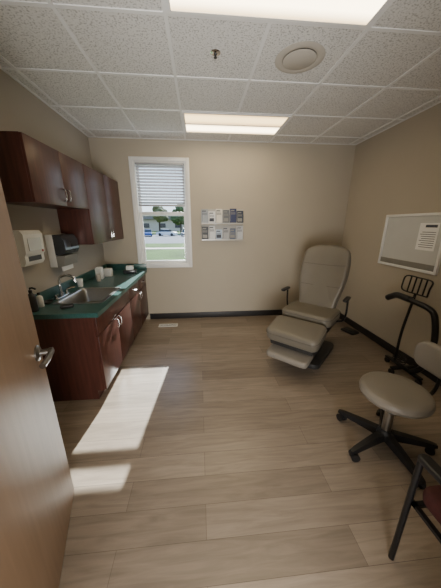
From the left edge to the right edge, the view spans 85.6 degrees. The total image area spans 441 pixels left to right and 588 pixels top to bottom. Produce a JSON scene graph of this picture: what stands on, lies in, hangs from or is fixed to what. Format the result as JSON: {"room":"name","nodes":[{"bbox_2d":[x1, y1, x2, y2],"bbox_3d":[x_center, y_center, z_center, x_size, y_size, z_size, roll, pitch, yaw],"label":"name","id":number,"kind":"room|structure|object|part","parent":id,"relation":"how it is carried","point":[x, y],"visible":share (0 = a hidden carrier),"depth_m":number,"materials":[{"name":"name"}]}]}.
{"room":"medical exam room","nodes":[
{"label":"medical exam room","id":0,"kind":"room"},
{"bbox_2d":[0,69,104,293],"bbox_3d":[-1.648,-0.048,0.908,0.150,2.720,5.750,-1,16,-5],"label":"wall","id":1,"kind":"structure","parent":0,"point":[21,110],"depth_m":2.28,"materials":[{"name":"paint"}]},
{"bbox_2d":[13,230,44,266],"bbox_3d":[-1.605,-0.385,1.980,0.132,0.280,0.240,-1,16,-5],"label":"dispenser","id":2,"kind":"object","parent":1,"relation":"attached to","point":[29,243],"visible":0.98,"depth_m":1.93,"materials":[{"name":"white plastic"}]},
{"bbox_2d":[0,131,88,208],"bbox_3d":[-1.511,-0.988,2.046,0.360,0.440,0.870,-1,16,-5],"label":"upper cabinet","id":3,"kind":"object","parent":1,"relation":"attached to","point":[33,173],"visible":1,"depth_m":1.75,"materials":[{"name":"brown wood"}]},
{"bbox_3d":[-1.353,-0.930,1.850,0.019,0.436,0.431,-1,16,-5],"label":"door","id":4,"kind":"part","parent":3,"relation":"part of","materials":[{"name":"brown wood"}]},
{"bbox_3d":[-1.391,-1.052,2.266,0.019,0.436,0.431,-1,16,-5],"label":"door","id":5,"kind":"part","parent":3,"relation":"part of","materials":[{"name":"brown wood"}]},
{"bbox_2d":[44,234,78,270],"bbox_3d":[-1.627,-0.437,2.486,0.175,0.365,0.280,-1,16,-5],"label":"paper towel dispenser","id":6,"kind":"object","parent":1,"relation":"attached to","point":[60,247],"visible":1,"depth_m":2.38,"materials":[{"name":"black plastic"}]},
{"bbox_2d":[62,264,73,270],"bbox_3d":[-1.622,-0.284,2.531,0.015,0.045,0.200,-1,16,-5],"label":"towel","id":7,"kind":"object","parent":6,"relation":"hanging from","point":[70,266],"depth_m":2.51,"materials":[{"name":"paper"}]},
{"bbox_2d":[35,264,106,300],"bbox_3d":[-1.728,-0.149,2.839,0.018,0.100,1.950,-1,16,-5],"label":"backsplash","id":8,"kind":"structure","parent":1,"relation":"attached to","point":[49,293],"depth_m":2.62,"materials":[{"name":"teal laminate"}]},
{"bbox_2d":[57,164,123,244],"bbox_3d":[-1.597,-1.087,3.038,0.360,0.810,1.094,-1,16,-5],"label":"upper cabinet","id":9,"kind":"object","parent":1,"relation":"attached to","point":[102,222],"visible":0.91,"depth_m":2.71,"materials":[{"name":"brown wood"}]},
{"bbox_3d":[-1.434,-1.013,2.788,0.019,0.806,0.543,-1,16,-5],"label":"door","id":10,"kind":"part","parent":9,"relation":"part of","materials":[{"name":"brown wood"}]},
{"bbox_3d":[-1.482,-1.167,3.311,0.019,0.806,0.543,-1,16,-5],"label":"door","id":11,"kind":"part","parent":9,"relation":"part of","materials":[{"name":"brown wood"}]},
{"bbox_2d":[0,0,440,144],"bbox_3d":[0.357,-1.469,0.751,4.190,0.106,5.900,-1,16,-5],"label":"ceiling","id":12,"kind":"structure","parent":0,"point":[127,69],"depth_m":1.83,"materials":[{"name":"tile"}]},
{"bbox_2d":[210,49,220,58],"bbox_3d":[-0.035,-1.671,1.666,0.072,0.032,0.072,-1,16,-5],"label":"sprinkler","id":13,"kind":"object","parent":12,"relation":"attached to","point":[214,52],"visible":1,"depth_m":1.66,"materials":[{"name":"silver metal"}]},
{"bbox_2d":[182,112,290,134],"bbox_3d":[0.161,-2.034,2.864,1.196,0.014,0.586,-1,16,-5],"label":"recessed light","id":14,"kind":"object","parent":12,"relation":"in","point":[194,122],"visible":1,"depth_m":2.82,"materials":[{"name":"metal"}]},
{"bbox_2d":[165,0,390,28],"bbox_3d":[0.321,-1.519,1.115,1.196,0.014,0.586,-1,16,-5],"label":"recessed light","id":15,"kind":"object","parent":12,"relation":"in","point":[341,13],"visible":1,"depth_m":1.33,"materials":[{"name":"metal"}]},
{"bbox_2d":[275,41,325,73],"bbox_3d":[0.571,-1.698,1.724,0.350,0.016,0.350,-1,16,-5],"label":"ceiling vent","id":16,"kind":"object","parent":12,"relation":"in","point":[303,56],"visible":1,"depth_m":1.69,"materials":[{"name":"white plastic"}]},
{"bbox_2d":[88,137,355,318],"bbox_3d":[0.107,-0.928,3.896,4.190,2.720,0.150,-1,16,-5],"label":"wall","id":17,"kind":"structure","parent":0,"point":[292,197],"depth_m":3.76,"materials":[{"name":"paint"}]},
{"bbox_2d":[106,263,146,269],"bbox_3d":[-1.507,-0.433,3.805,0.634,0.100,0.018,-1,16,-5],"label":"backsplash","id":18,"kind":"structure","parent":17,"relation":"attached to","point":[113,266],"depth_m":3.79,"materials":[{"name":"teal laminate"}]},
{"bbox_2d":[128,156,191,267],"bbox_3d":[-0.890,-1.213,3.696,0.855,1.600,0.138,-1,16,-5],"label":"window","id":19,"kind":"structure","parent":17,"relation":"in","point":[138,212],"depth_m":3.67,"materials":[{"name":"white plastic"}]},
{"bbox_2d":[135,162,184,206],"bbox_3d":[-0.887,-1.620,3.545,0.704,0.592,0.049,-1,16,-5],"label":"window blind","id":20,"kind":"object","parent":19,"relation":"attached to","point":[165,179],"visible":1,"depth_m":3.54,"materials":[{"name":"white plastic"}]},
{"bbox_3d":[-0.887,-1.349,3.629,0.690,0.026,0.036,-1,16,-5],"label":"rail","id":21,"kind":"part","parent":20,"relation":"part of","materials":[{"name":"white plastic"}]},
{"bbox_3d":[-0.893,-1.578,3.634,0.725,0.735,0.028,-1,16,-5],"label":"sash","id":22,"kind":"part","parent":19,"relation":"part of","materials":[{"name":"white plastic"}]},
{"bbox_3d":[-0.891,-0.893,3.804,0.725,0.795,0.028,-1,16,-5],"label":"sash","id":23,"kind":"part","parent":19,"relation":"part of","materials":[{"name":"white plastic"}]},
{"bbox_2d":[150,310,281,318],"bbox_3d":[0.424,0.344,4.215,3.268,0.100,0.012,-1,16,-5],"label":"baseboard","id":24,"kind":"structure","parent":17,"relation":"attached to","point":[253,312],"depth_m":4.17,"materials":[{"name":"plastic"}]},
{"bbox_2d":[201,209,243,239],"bbox_3d":[0.031,-1.085,3.739,0.660,0.470,0.046,-1,16,-5],"label":"brochure rack","id":25,"kind":"object","parent":17,"relation":"attached to","point":[229,225],"visible":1,"depth_m":3.74,"materials":[{"name":"plastic"}]},
{"bbox_2d":[201,209,207,222],"bbox_3d":[-0.243,-1.200,3.680,0.104,0.210,0.009,-1,16,-5],"label":"leaflet","id":26,"kind":"object","parent":25,"relation":"in","point":[204,212],"visible":1,"depth_m":3.67,"materials":[{"name":"white paper"}]},
{"bbox_2d":[202,227,207,238],"bbox_3d":[-0.243,-0.955,3.752,0.104,0.200,0.009,-1,16,-5],"label":"leaflet","id":27,"kind":"object","parent":25,"relation":"in","point":[204,229],"visible":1,"depth_m":3.75,"materials":[{"name":"grey paper"}]},
{"bbox_2d":[208,211,214,222],"bbox_3d":[-0.134,-1.188,3.693,0.104,0.180,0.009,-1,16,-5],"label":"leaflet","id":28,"kind":"object","parent":25,"relation":"in","point":[211,214],"visible":1,"depth_m":3.69,"materials":[{"name":"white paper"}]},
{"bbox_2d":[209,226,214,238],"bbox_3d":[-0.134,-0.965,3.759,0.088,0.215,0.009,-1,16,-5],"label":"leaflet","id":29,"kind":"object","parent":25,"relation":"in","point":[211,228],"visible":1,"depth_m":3.75,"materials":[{"name":"white paper"}]},
{"bbox_2d":[216,209,221,222],"bbox_3d":[-0.024,-1.208,3.698,0.096,0.215,0.009,-1,16,-5],"label":"leaflet","id":30,"kind":"object","parent":25,"relation":"in","point":[218,211],"visible":1,"depth_m":3.69,"materials":[{"name":"beige paper"}]},
{"bbox_2d":[216,229,221,238],"bbox_3d":[-0.024,-0.942,3.776,0.096,0.160,0.009,-1,16,-5],"label":"leaflet","id":31,"kind":"object","parent":25,"relation":"in","point":[218,231],"visible":1,"depth_m":3.77,"materials":[{"name":"white paper"}]},
{"bbox_2d":[223,210,228,222],"bbox_3d":[0.086,-1.203,3.709,0.096,0.200,0.009,-1,16,-5],"label":"leaflet","id":32,"kind":"object","parent":25,"relation":"in","point":[225,212],"visible":1,"depth_m":3.70,"materials":[{"name":"grey paper"}]},
{"bbox_2d":[223,227,228,238],"bbox_3d":[0.086,-0.963,3.780,0.104,0.200,0.009,-1,16,-5],"label":"leaflet","id":33,"kind":"object","parent":25,"relation":"in","point":[225,229],"visible":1,"depth_m":3.77,"materials":[{"name":"white paper"}]},
{"bbox_2d":[230,209,235,222],"bbox_3d":[0.195,-1.216,3.716,0.104,0.220,0.009,-1,16,-5],"label":"leaflet","id":34,"kind":"object","parent":25,"relation":"in","point":[232,211],"visible":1,"depth_m":3.71,"materials":[{"name":"blue paper"}]},
{"bbox_2d":[230,228,235,238],"bbox_3d":[0.195,-0.954,3.792,0.088,0.175,0.009,-1,16,-5],"label":"leaflet","id":35,"kind":"object","parent":25,"relation":"in","point":[232,230],"visible":1,"depth_m":3.79,"materials":[{"name":"grey paper"}]},
{"bbox_2d":[236,226,242,238],"bbox_3d":[0.305,-0.974,3.797,0.104,0.210,0.009,-1,16,-5],"label":"leaflet","id":36,"kind":"object","parent":25,"relation":"in","point":[239,229],"visible":1,"depth_m":3.79,"materials":[{"name":"white paper"}]},
{"bbox_2d":[237,211,242,222],"bbox_3d":[0.305,-1.204,3.729,0.104,0.190,0.009,-1,16,-5],"label":"leaflet","id":37,"kind":"object","parent":25,"relation":"in","point":[239,213],"visible":1,"depth_m":3.73,"materials":[{"name":"grey paper"}]},
{"bbox_2d":[237,212,241,221],"bbox_3d":[0.303,-1.207,3.723,0.076,0.140,0.001,-1,16,-5],"label":"print","id":38,"kind":"object","parent":37,"relation":"attached to","point":[239,214],"depth_m":3.72,"materials":[{"name":"grey paper"}]},
{"bbox_2d":[54,315,440,587],"bbox_3d":[0.357,1.243,1.550,4.190,0.120,5.900,-1,16,-5],"label":"floor","id":39,"kind":"structure","parent":0,"point":[207,459],"depth_m":1.58,"materials":[{"name":"brown wood"}]},
{"bbox_2d":[34,290,133,401],"bbox_3d":[-1.371,0.455,2.562,0.615,0.820,0.980,-1,16,-5],"label":"base cabinet","id":40,"kind":"object","parent":39,"relation":"on","point":[88,352],"visible":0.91,"depth_m":2.13,"materials":[{"name":"brown wood"}]},
{"bbox_2d":[32,270,146,319],"bbox_3d":[-1.422,-0.092,2.893,0.634,0.040,1.969,-1,16,-5],"label":"countertop","id":41,"kind":"structure","parent":40,"relation":"on","point":[119,279],"depth_m":2.21,"materials":[{"name":"teal laminate"}]},
{"bbox_2d":[28,287,38,311],"bbox_3d":[-1.562,0.045,1.984,0.078,0.211,0.060,-1,16,-5],"label":"pump bottle","id":42,"kind":"object","parent":41,"relation":"on","point":[32,298],"visible":0.89,"depth_m":1.97,"materials":[{"name":"grey plastic"}]},
{"bbox_2d":[36,292,44,307],"bbox_3d":[-1.601,0.050,2.108,0.052,0.130,0.052,-1,16,-5],"label":"bottle","id":43,"kind":"object","parent":41,"relation":"on","point":[40,301],"visible":0.98,"depth_m":2.09,"materials":[{"name":"white plastic"}]},
{"bbox_2d":[44,299,53,303],"bbox_3d":[-1.610,0.075,2.219,0.075,0.020,0.100,-1,16,-5],"label":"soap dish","id":44,"kind":"object","parent":41,"relation":"on","point":[48,301],"visible":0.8,"depth_m":2.23,"materials":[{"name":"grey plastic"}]},
{"bbox_2d":[54,274,76,299],"bbox_3d":[-1.536,-0.086,2.388,0.192,0.235,0.331,-1,16,-5],"label":"faucet","id":45,"kind":"object","parent":41,"relation":"on","point":[61,294],"visible":0.97,"depth_m":2.37,"materials":[{"name":"silver metal"}]},
{"bbox_3d":[-1.607,0.021,2.413,0.050,0.014,0.240,-1,16,-5],"label":"deck plate","id":46,"kind":"part","parent":45,"relation":"part of","materials":[{"name":"silver metal"}]},
{"bbox_3d":[-1.534,-0.091,2.386,0.188,0.225,0.040,-1,16,-5],"label":"spout","id":47,"kind":"part","parent":45,"relation":"part of","materials":[{"name":"silver metal"}]},
{"bbox_2d":[60,303,73,308],"bbox_3d":[-1.359,0.106,2.105,0.100,0.025,0.060,-9,18,-27],"label":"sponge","id":48,"kind":"object","parent":41,"relation":"on","point":[70,305],"visible":1,"depth_m":2.08,"materials":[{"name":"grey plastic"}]},
{"bbox_2d":[76,278,82,286],"bbox_3d":[-1.654,-0.133,2.803,0.072,0.090,0.072,-1,16,-5],"label":"paper cup","id":49,"kind":"object","parent":41,"relation":"on","point":[79,280],"visible":0.99,"depth_m":2.79,"materials":[{"name":"white paper"}]},
{"bbox_2d":[53,287,120,304],"bbox_3d":[-1.352,0.089,2.498,0.450,0.172,0.590,-1,16,-5],"label":"sink","id":50,"kind":"object","parent":41,"relation":"in","point":[98,294],"visible":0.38,"depth_m":2.71,"materials":[{"name":"metal"}]},
{"bbox_2d":[96,272,100,281],"bbox_3d":[-1.567,-0.223,3.056,0.052,0.120,0.052,-1,16,-5],"label":"bottle","id":51,"kind":"object","parent":41,"relation":"on","point":[98,276],"visible":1,"depth_m":3.04,"materials":[{"name":"white plastic"}]},
{"bbox_2d":[95,267,104,279],"bbox_3d":[-1.620,-0.282,3.191,0.080,0.156,0.100,-3,17,-11],"label":"carton","id":52,"kind":"object","parent":41,"relation":"on","point":[100,270],"visible":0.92,"depth_m":3.15,"materials":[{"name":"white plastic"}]},
{"bbox_2d":[104,268,112,276],"bbox_3d":[-1.573,-0.306,3.345,0.090,0.116,0.070,1,16,3],"label":"carton","id":53,"kind":"object","parent":41,"relation":"on","point":[108,272],"visible":1,"depth_m":3.31,"materials":[{"name":"white cardboard"}]},
{"bbox_2d":[123,265,136,273],"bbox_3d":[-1.351,-0.366,3.557,0.180,0.110,0.120,-4,17,-14],"label":"box","id":54,"kind":"object","parent":41,"relation":"on","point":[129,269],"visible":1,"depth_m":3.51,"materials":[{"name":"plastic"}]},
{"bbox_3d":[-1.351,-0.392,3.549,0.100,0.055,0.104,-4,17,-14],"label":"lid","id":55,"kind":"part","parent":54,"relation":"part of","materials":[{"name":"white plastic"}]},
{"bbox_3d":[-1.083,0.557,2.362,0.019,0.537,0.484,-1,16,-5],"label":"door","id":56,"kind":"part","parent":40,"relation":"part of","materials":[{"name":"brown wood"}]},
{"bbox_3d":[-1.105,0.143,2.494,0.019,0.167,0.974,-1,16,-5],"label":"false drawer","id":57,"kind":"part","parent":40,"relation":"part of","materials":[{"name":"brown wood"}]},
{"bbox_3d":[-1.126,0.419,2.830,0.019,0.537,0.484,-1,16,-5],"label":"door","id":58,"kind":"part","parent":40,"relation":"part of","materials":[{"name":"brown wood"}]},
{"bbox_2d":[128,274,148,339],"bbox_3d":[-1.455,0.182,3.490,0.615,0.820,0.959,-1,16,-5],"label":"base cabinet","id":59,"kind":"object","parent":39,"relation":"on","point":[138,301],"visible":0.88,"depth_m":3.41,"materials":[{"name":"brown wood"}]},
{"bbox_3d":[-1.168,-0.062,3.193,0.019,0.167,0.474,-1,16,-5],"label":"drawer","id":60,"kind":"part","parent":59,"relation":"part of","materials":[{"name":"brown wood"}]},
{"bbox_3d":[-1.168,0.283,3.295,0.019,0.537,0.474,-1,16,-5],"label":"door","id":61,"kind":"part","parent":59,"relation":"part of","materials":[{"name":"brown wood"}]},
{"bbox_3d":[-1.210,-0.197,3.651,0.019,0.167,0.474,-1,16,-5],"label":"drawer","id":62,"kind":"part","parent":59,"relation":"part of","materials":[{"name":"brown wood"}]},
{"bbox_3d":[-1.210,0.148,3.753,0.019,0.537,0.474,-1,16,-5],"label":"door","id":63,"kind":"part","parent":59,"relation":"part of","materials":[{"name":"brown wood"}]},
{"bbox_2d":[158,323,177,326],"bbox_3d":[-0.842,0.504,3.838,0.300,0.006,0.110,-1,16,-5],"label":"floor vent","id":64,"kind":"object","parent":39,"relation":"in","point":[174,324],"visible":1,"depth_m":3.83,"materials":[{"name":"white plastic"}]},
{"bbox_2d":[266,245,350,368],"bbox_3d":[1.054,0.119,2.828,0.785,1.314,1.222,13,21,37],"label":"chair","id":65,"kind":"object","parent":39,"relation":"on","point":[297,336],"visible":1,"depth_m":2.85,"materials":[{"name":"beige leather"}]},
{"bbox_3d":[0.847,0.513,2.677,0.480,0.125,0.300,13,21,37],"label":"leg rest frame","id":66,"kind":"part","parent":65,"relation":"part of","materials":[{"name":"black metal"}]},
{"bbox_3d":[1.104,0.234,2.926,0.600,0.131,0.470,13,21,37],"label":"seat","id":67,"kind":"part","parent":65,"relation":"part of","materials":[{"name":"beige leather"}]},
{"bbox_3d":[1.092,0.708,3.049,0.520,0.060,0.700,13,21,37],"label":"plate","id":68,"kind":"part","parent":65,"relation":"part of","materials":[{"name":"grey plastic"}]},
{"bbox_3d":[1.319,-0.217,3.070,0.573,0.804,0.378,13,21,37],"label":"backrest","id":69,"kind":"part","parent":65,"relation":"part of","materials":[{"name":"beige leather"}]},
{"bbox_3d":[1.426,0.061,2.684,0.055,0.028,0.200,13,21,37],"label":"armrest","id":70,"kind":"part","parent":65,"relation":"part of","materials":[{"name":"black plastic"}]},
{"bbox_2d":[341,327,358,334],"bbox_3d":[1.960,0.552,3.606,0.160,0.045,0.220,-7,18,-24],"label":"foot pedal","id":71,"kind":"object","parent":39,"relation":"on","point":[348,330],"visible":1,"depth_m":3.55,"materials":[{"name":"black plastic"}]},
{"bbox_3d":[1.960,0.537,3.602,0.100,0.014,0.160,-7,18,-24],"label":"pedal plate","id":72,"kind":"part","parent":71,"relation":"part of","materials":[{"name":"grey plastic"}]},
{"bbox_2d":[336,341,440,489],"bbox_3d":[1.210,0.751,1.635,0.647,0.774,0.618,-1,16,-5],"label":"stool","id":73,"kind":"object","parent":39,"relation":"on","point":[398,395],"visible":0.99,"depth_m":1.65,"materials":[{"name":"beige leather"}]},
{"bbox_3d":[1.088,0.988,1.879,0.064,0.067,0.300,-13,21,-38],"label":"leg","id":74,"kind":"part","parent":73,"relation":"part of","materials":[{"name":"black plastic"}]},
{"bbox_3d":[1.037,1.046,1.682,0.300,0.067,0.064,-7,18,-21],"label":"leg","id":75,"kind":"part","parent":73,"relation":"part of","materials":[{"name":"black plastic"}]},
{"bbox_3d":[1.299,0.984,1.893,0.064,0.067,0.300,10,19,31],"label":"leg","id":76,"kind":"part","parent":73,"relation":"part of","materials":[{"name":"black plastic"}]},
{"bbox_3d":[1.204,0.677,1.643,0.432,0.073,0.432,-1,16,-5],"label":"seat","id":77,"kind":"part","parent":73,"relation":"part of","materials":[{"name":"beige leather"}]},
{"bbox_3d":[1.219,1.078,1.574,0.064,0.067,0.301,-1,16,-5],"label":"leg","id":78,"kind":"part","parent":73,"relation":"part of","materials":[{"name":"black plastic"}]},
{"bbox_3d":[1.379,1.040,1.704,0.300,0.067,0.064,4,17,13],"label":"leg","id":79,"kind":"part","parent":73,"relation":"part of","materials":[{"name":"black plastic"}]},
{"bbox_3d":[1.480,0.466,1.606,0.074,0.210,0.340,-1,16,-5],"label":"backrest","id":80,"kind":"part","parent":73,"relation":"part of","materials":[{"name":"beige leather"}]},
{"bbox_2d":[384,275,438,384],"bbox_3d":[1.993,0.356,2.530,0.300,1.028,0.679,-1,16,-5],"label":"stand","id":81,"kind":"object","parent":39,"relation":"on","point":[412,370],"visible":0.96,"depth_m":2.52,"materials":[{"name":"black metal"}]},
{"bbox_3d":[2.039,0.376,2.639,0.174,0.780,0.036,-11,19,-32],"label":"post","id":82,"kind":"part","parent":81,"relation":"part of","materials":[{"name":"black metal"}]},
{"bbox_2d":[388,453,440,560],"bbox_3d":[1.140,0.939,0.810,0.615,0.885,0.564,-1,16,-5],"label":"chair","id":83,"kind":"object","parent":39,"relation":"on","point":[431,500],"visible":1,"depth_m":1.01,"materials":[{"name":"black metal"}]},
{"bbox_3d":[0.837,0.991,1.079,0.024,0.630,0.024,-1,16,-5],"label":"leg","id":84,"kind":"part","parent":83,"relation":"part of","materials":[{"name":"black metal"}]},
{"bbox_3d":[1.137,0.977,0.852,0.560,0.015,0.480,-1,16,-5],"label":"seat frame","id":85,"kind":"part","parent":83,"relation":"part of","materials":[{"name":"black metal"}]},
{"bbox_3d":[0.857,0.740,0.767,0.055,0.028,0.480,-1,16,-5],"label":"armrest","id":86,"kind":"part","parent":83,"relation":"part of","materials":[{"name":"black plastic"}]},
{"bbox_3d":[1.137,0.929,0.838,0.500,0.085,0.500,-1,16,-5],"label":"seat","id":87,"kind":"part","parent":83,"relation":"part of","materials":[{"name":"red fabric"}]},
{"bbox_2d":[336,103,440,358],"bbox_3d":[2.376,-0.148,1.246,0.150,2.720,5.750,-1,16,-5],"label":"wall","id":88,"kind":"structure","parent":0,"point":[396,170],"depth_m":2.98,"materials":[{"name":"paint"}]},
{"bbox_2d":[339,313,440,385],"bbox_3d":[2.212,0.841,2.525,0.012,0.100,3.807,-1,16,-5],"label":"baseboard","id":89,"kind":"structure","parent":88,"relation":"attached to","point":[410,361],"depth_m":3.12,"materials":[{"name":"plastic"}]},
{"bbox_2d":[378,212,440,274],"bbox_3d":[2.151,-0.596,2.715,0.030,0.610,0.810,-1,16,-5],"label":"whiteboard","id":90,"kind":"object","parent":88,"relation":"attached to","point":[400,233],"visible":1,"depth_m":2.72,"materials":[{"name":"white plastic"}]},
{"bbox_3d":[2.150,-0.360,2.785,0.008,0.062,0.754,-1,16,-5],"label":"rail","id":91,"kind":"part","parent":90,"relation":"part of","materials":[{"name":"grey plastic"}]},
{"bbox_2d":[415,223,440,250],"bbox_3d":[2.170,-0.601,2.501,0.003,0.280,0.220,-1,16,-5],"label":"notice sheet","id":92,"kind":"object","parent":90,"relation":"attached to","point":[428,232],"visible":1,"depth_m":2.49,"materials":[{"name":"paper"}]},
{"bbox_2d":[418,225,437,247],"bbox_3d":[2.169,-0.606,2.498,0.001,0.232,0.177,-1,16,-5],"label":"print","id":93,"kind":"object","parent":92,"relation":"attached to","point":[427,235],"depth_m":2.49},
{"bbox_3d":[0.452,0.185,0.116,3.890,2.720,0.120,-1,16,-5],"label":"wall","id":94,"kind":"structure","parent":0,"visible":0},
{"bbox_2d":[0,180,73,587],"bbox_3d":[-0.680,0.314,0.703,0.118,2.120,1.052,-7,18,-22],"label":"door","id":95,"kind":"structure","parent":94,"relation":"in","point":[37,488],"depth_m":0.94,"materials":[{"name":"brown wood"}]},
{"bbox_3d":[-0.821,0.290,1.103,0.073,0.076,0.170,-7,18,-22],"label":"handle","id":96,"kind":"part","parent":95,"relation":"part of","materials":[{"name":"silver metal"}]},
{"label":"outside","id":97,"kind":"structure","parent":0,"visible":0},
{"bbox_2d":[152,231,180,234],"bbox_3d":[-8.803,-25.847,97.276,240.000,0.200,78.000,-1,16,-5],"label":"lawn","id":98,"kind":"structure","parent":97,"point":[153,232],"depth_m":74.61,"materials":[{"name":"green plant"}]},
{"bbox_2d":[152,206,168,230],"bbox_3d":[-17.295,-21.886,69.615,4.573,7.820,5.286,-14,21,-39],"label":"tree","id":99,"kind":"object","parent":98,"relation":"on","point":[159,219],"visible":0.66,"depth_m":68.28,"materials":[{"name":"green plant"}]},
{"bbox_2d":[143,216,183,230],"bbox_3d":[-20.757,-28.333,95.454,38.000,5.600,14.000,-1,16,-5],"label":"building","id":100,"kind":"structure","parent":98,"relation":"on","point":[149,222],"depth_m":89.64,"materials":[{"name":"paint"}]},
{"bbox_2d":[170,204,183,232],"bbox_3d":[-11.064,-21.043,66.108,5.442,8.184,4.882,-1,16,-5],"label":"tree","id":101,"kind":"object","parent":98,"relation":"on","point":[178,220],"visible":0.54,"depth_m":65.04,"materials":[{"name":"green plant"}]},
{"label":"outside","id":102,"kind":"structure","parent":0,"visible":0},
{"bbox_2d":[145,243,185,259],"bbox_3d":[-1.669,-2.825,19.055,120.000,0.200,29.700,-1,16,-5],"label":"lawn","id":103,"kind":"structure","parent":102,"point":[151,254],"depth_m":22.34,"materials":[{"name":"green plant"}]},
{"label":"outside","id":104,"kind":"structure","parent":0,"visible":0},
{"bbox_2d":[144,235,184,243],"bbox_3d":[-4.183,-10.939,46.626,180.000,0.200,28.000,-1,16,-5],"label":"parking lot","id":105,"kind":"structure","parent":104,"point":[155,238],"depth_m":41.01,"materials":[{"name":"grey asphalt"}]},
{"bbox_2d":[144,229,151,236],"bbox_3d":[-15.665,-13.159,51.204,1.800,1.466,4.400,-4,17,-14],"label":"car","id":106,"kind":"object","parent":105,"relation":"on","point":[147,232],"visible":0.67,"depth_m":49.56,"materials":[{"name":"blue metal"}]},
{"bbox_2d":[156,229,177,235],"bbox_3d":[-12.053,-13.815,53.433,4.400,1.466,1.800,1,16,5],"label":"car","id":107,"kind":"object","parent":105,"relation":"on","point":[162,232],"visible":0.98,"depth_m":52.66,"materials":[{"name":"white metal"}]},
{"bbox_3d":[-12.203,-14.234,53.323,2.700,0.500,1.640,1,16,5],"label":"cabin glass","id":108,"kind":"part","parent":107,"relation":"part of","materials":[{"name":"glass"}]},
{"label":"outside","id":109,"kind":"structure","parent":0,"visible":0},
{"bbox_2d":[145,247,184,248],"bbox_3d":[-2.327,-5.059,26.238,120.000,0.030,1.400,-1,16,-5],"label":"sidewalk","id":110,"kind":"structure","parent":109,"point":[184,247],"depth_m":25.67,"materials":[{"name":"concrete"}]}
]}

